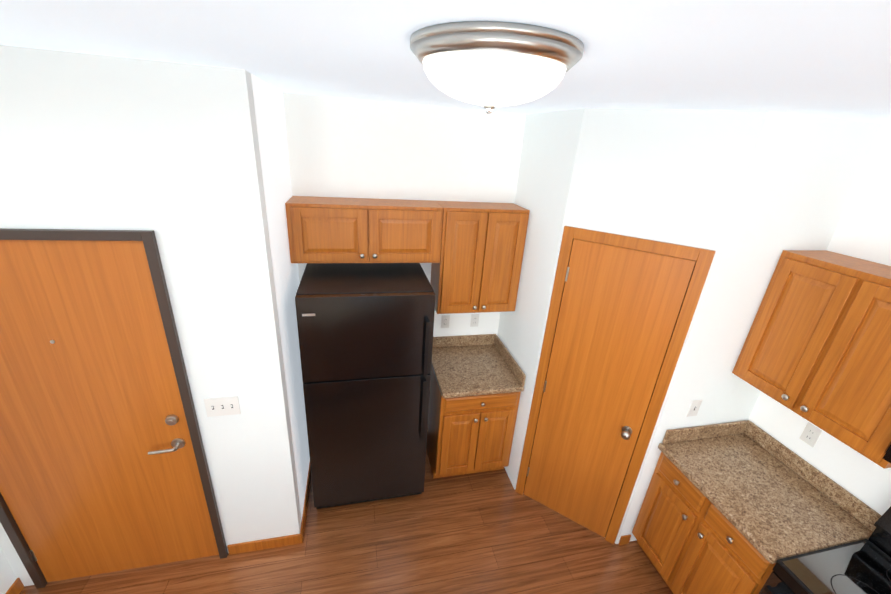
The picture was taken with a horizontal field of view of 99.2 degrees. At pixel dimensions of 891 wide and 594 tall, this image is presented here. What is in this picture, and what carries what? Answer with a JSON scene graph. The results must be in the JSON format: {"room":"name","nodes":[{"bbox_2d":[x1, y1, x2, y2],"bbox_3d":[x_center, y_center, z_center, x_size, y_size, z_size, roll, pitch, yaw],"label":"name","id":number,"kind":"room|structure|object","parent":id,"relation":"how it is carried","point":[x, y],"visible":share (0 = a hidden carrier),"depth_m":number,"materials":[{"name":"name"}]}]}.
{"room":"kitchen","nodes":[
{"label":"kitchen","id":0,"kind":"room"},
{"bbox_2d":[0,548,16,593],"bbox_3d":[-1.669,1.698,-1.352,0.100,2.740,6.906,-1,23,-13],"label":"wall","id":1,"kind":"structure","parent":0,"point":[8,577],"depth_m":2.09,"materials":[{"name":"white paint"}]},
{"bbox_2d":[5,578,23,593],"bbox_3d":[-1.994,2.403,0.376,0.012,0.085,4.004,-1,23,-13],"label":"baseboard","id":2,"kind":"structure","parent":1,"relation":"attached to","point":[17,587],"depth_m":2.13,"materials":[{"name":"brown wood"}]},
{"bbox_2d":[0,45,301,585],"bbox_3d":[-1.626,0.370,1.883,1.515,2.740,0.100,-1,23,-13],"label":"wall","id":3,"kind":"structure","parent":0,"point":[168,153],"depth_m":1.59,"materials":[{"name":"white paint"}]},
{"bbox_2d":[0,228,227,588],"bbox_3d":[-1.799,0.703,1.888,0.992,2.090,0.069,-1,23,-13],"label":"entry door","id":4,"kind":"structure","parent":3,"relation":"in","point":[104,468],"depth_m":1.88,"materials":[{"name":"brown wood"}]},
{"bbox_2d":[204,396,240,416],"bbox_3d":[-1.189,0.586,2.019,0.162,0.115,0.012,-1,23,-13],"label":"light switch","id":5,"kind":"object","parent":3,"relation":"attached to","point":[222,406],"visible":1,"depth_m":2.02,"materials":[{"name":"white plastic"}]},
{"bbox_2d":[227,534,302,554],"bbox_3d":[-1.165,1.603,2.460,0.444,0.085,0.012,-1,23,-13],"label":"baseboard","id":6,"kind":"structure","parent":3,"relation":"attached to","point":[256,545],"depth_m":2.45,"materials":[{"name":"brown wood"}]},
{"bbox_2d":[251,74,309,518],"bbox_3d":[-1.035,0.180,2.445,0.100,2.740,0.794,-1,23,-13],"label":"wall","id":7,"kind":"structure","parent":0,"point":[270,116],"depth_m":2.19,"materials":[{"name":"white paint"}]},
{"bbox_2d":[300,462,310,539],"bbox_3d":[-1.052,1.426,2.911,0.012,0.085,0.904,-1,23,-13],"label":"baseboard","id":8,"kind":"structure","parent":7,"relation":"attached to","point":[305,504],"depth_m":2.73,"materials":[{"name":"brown wood"}]},
{"bbox_2d":[20,450,672,593],"bbox_3d":[0.308,2.759,0.083,4.550,0.050,7.800,-1,23,-13],"label":"floor","id":9,"kind":"structure","parent":0,"point":[490,532],"depth_m":2.49,"materials":[{"name":"brown wood"}]},
{"bbox_2d":[295,263,435,508],"bbox_3d":[-0.563,0.653,2.754,0.782,1.695,0.723,-1,23,-13],"label":"refrigerator","id":10,"kind":"object","parent":9,"relation":"on","point":[365,333],"visible":0.96,"depth_m":2.39,"materials":[{"name":"black metal"}]},
{"bbox_2d":[426,366,520,478],"bbox_3d":[0.180,0.983,3.159,0.608,0.875,0.652,-1,23,-13],"label":"base cabinet","id":11,"kind":"object","parent":9,"relation":"on","point":[469,434],"visible":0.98,"depth_m":2.88,"materials":[{"name":"brown wood"}]},
{"bbox_2d":[431,334,525,397],"bbox_3d":[0.210,0.513,2.967,0.613,0.139,0.648,-1,23,-13],"label":"countertop","id":12,"kind":"structure","parent":11,"relation":"on","point":[472,365],"depth_m":2.95,"materials":[{"name":"stone"}]},
{"bbox_2d":[632,451,775,593],"bbox_3d":[1.664,1.460,2.254,0.656,0.875,0.710,-1,23,-13],"label":"base cabinet","id":13,"kind":"object","parent":9,"relation":"on","point":[690,537],"visible":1,"depth_m":2.14,"materials":[{"name":"brown wood"}]},
{"bbox_2d":[658,420,881,563],"bbox_3d":[1.700,0.991,2.062,0.652,0.139,0.711,-1,23,-13],"label":"countertop","id":14,"kind":"structure","parent":13,"relation":"on","point":[771,499],"depth_m":2.02,"materials":[{"name":"stone"}]},
{"bbox_2d":[759,506,890,593],"bbox_3d":[1.816,1.591,1.524,0.678,1.207,0.758,-1,23,-13],"label":"range","id":15,"kind":"object","parent":9,"relation":"on","point":[860,567],"visible":0.96,"depth_m":1.66,"materials":[{"name":"black metal"}]},
{"bbox_2d":[283,92,525,336],"bbox_3d":[-0.309,-0.012,3.037,1.792,2.740,0.100,-1,23,-13],"label":"wall","id":16,"kind":"structure","parent":0,"point":[348,147],"depth_m":2.58,"materials":[{"name":"white paint"}]},
{"bbox_2d":[285,196,442,262],"bbox_3d":[-0.523,-0.445,2.544,0.964,0.376,0.350,-1,23,-13],"label":"upper cabinet","id":17,"kind":"object","parent":16,"relation":"attached to","point":[341,230],"visible":1,"depth_m":2.41,"materials":[{"name":"brown wood"}]},
{"bbox_2d":[441,315,449,327],"bbox_3d":[-0.002,0.205,3.144,0.070,0.115,0.008,-1,23,-13],"label":"electrical outlet","id":18,"kind":"object","parent":16,"relation":"attached to","point":[445,319],"visible":1,"depth_m":3.14,"materials":[{"name":"white plastic"}]},
{"bbox_2d":[470,314,478,326],"bbox_3d":[0.248,0.199,3.202,0.070,0.115,0.008,-1,23,-13],"label":"electrical outlet","id":19,"kind":"object","parent":16,"relation":"attached to","point":[474,320],"visible":1,"depth_m":3.20,"materials":[{"name":"white plastic"}]},
{"bbox_2d":[430,201,529,313],"bbox_3d":[0.232,-0.284,2.797,0.608,0.766,0.350,-1,23,-13],"label":"upper cabinet","id":20,"kind":"object","parent":16,"relation":"attached to","point":[477,269],"visible":0.96,"depth_m":2.66,"materials":[{"name":"brown wood"}]},
{"bbox_2d":[0,0,890,123],"bbox_3d":[0.490,0.184,-0.977,4.550,0.050,7.800,-1,23,-13],"label":"ceiling","id":21,"kind":"structure","parent":0,"point":[826,58],"depth_m":0.89,"materials":[{"name":"white paint"}]},
{"bbox_2d":[410,21,583,113],"bbox_3d":[0.111,-0.528,0.885,0.390,0.183,0.390,-1,23,-13],"label":"ceiling light","id":22,"kind":"object","parent":21,"relation":"attached to","point":[489,66],"visible":0.98,"depth_m":0.76,"materials":[{"name":"white glass"}]},
{"bbox_2d":[497,108,583,487],"bbox_3d":[0.607,0.129,2.852,0.100,2.740,0.740,-1,23,-13],"label":"wall","id":23,"kind":"structure","parent":0,"point":[549,148],"depth_m":2.55,"materials":[{"name":"white paint"}]},
{"bbox_2d":[514,108,767,543],"bbox_3d":[0.991,0.357,2.364,0.774,2.740,0.100,17,26,29],"label":"wall","id":24,"kind":"structure","parent":0,"point":[673,176],"depth_m":1.90,"materials":[{"name":"white paint"}]},
{"bbox_2d":[515,226,715,543],"bbox_3d":[0.919,0.667,2.403,0.744,2.117,0.090,17,26,29],"label":"pantry door","id":25,"kind":"structure","parent":24,"relation":"in","point":[622,308],"depth_m":2.32,"materials":[{"name":"brown wood"}]},
{"bbox_2d":[617,111,883,543],"bbox_3d":[1.618,0.443,2.263,0.698,2.740,0.100,-1,23,-13],"label":"wall","id":26,"kind":"structure","parent":0,"point":[802,176],"depth_m":1.91,"materials":[{"name":"white paint"}]},
{"bbox_2d":[618,535,630,545],"bbox_3d":[1.252,1.697,2.647,0.078,0.085,0.012,-1,23,-13],"label":"baseboard","id":27,"kind":"structure","parent":26,"relation":"attached to","point":[625,539],"depth_m":2.64,"materials":[{"name":"brown wood"}]},
{"bbox_2d":[687,400,701,416],"bbox_3d":[1.490,0.667,2.265,0.070,0.115,0.012,-1,23,-13],"label":"switch plate","id":28,"kind":"object","parent":26,"relation":"attached to","point":[694,407],"visible":1,"depth_m":2.26,"materials":[{"name":"white plastic"}]},
{"bbox_2d":[748,124,890,514],"bbox_3d":[2.696,1.646,-0.476,0.100,2.740,6.410,-1,23,-13],"label":"wall","id":29,"kind":"structure","parent":0,"point":[863,230],"depth_m":1.89,"materials":[{"name":"white paint"}]},
{"bbox_2d":[799,422,821,446],"bbox_3d":[2.019,0.763,2.096,0.008,0.115,0.070,-1,23,-13],"label":"outlet","id":30,"kind":"object","parent":29,"relation":"attached to","point":[810,434],"visible":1,"depth_m":2.09,"materials":[{"name":"white plastic"}]},
{"bbox_2d":[732,250,890,468],"bbox_3d":[1.898,0.236,1.787,0.350,0.740,0.710,-1,23,-13],"label":"upper cabinet","id":31,"kind":"object","parent":29,"relation":"attached to","point":[816,349],"visible":1,"depth_m":1.75,"materials":[{"name":"brown wood"}]},
{"bbox_2d":[883,445,890,462],"bbox_3d":[2.004,0.619,1.153,0.446,0.401,0.754,-1,23,-13],"label":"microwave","id":32,"kind":"object","parent":29,"relation":"attached to","point":[887,457],"visible":1,"depth_m":1.51,"materials":[{"name":"black"}]}
]}

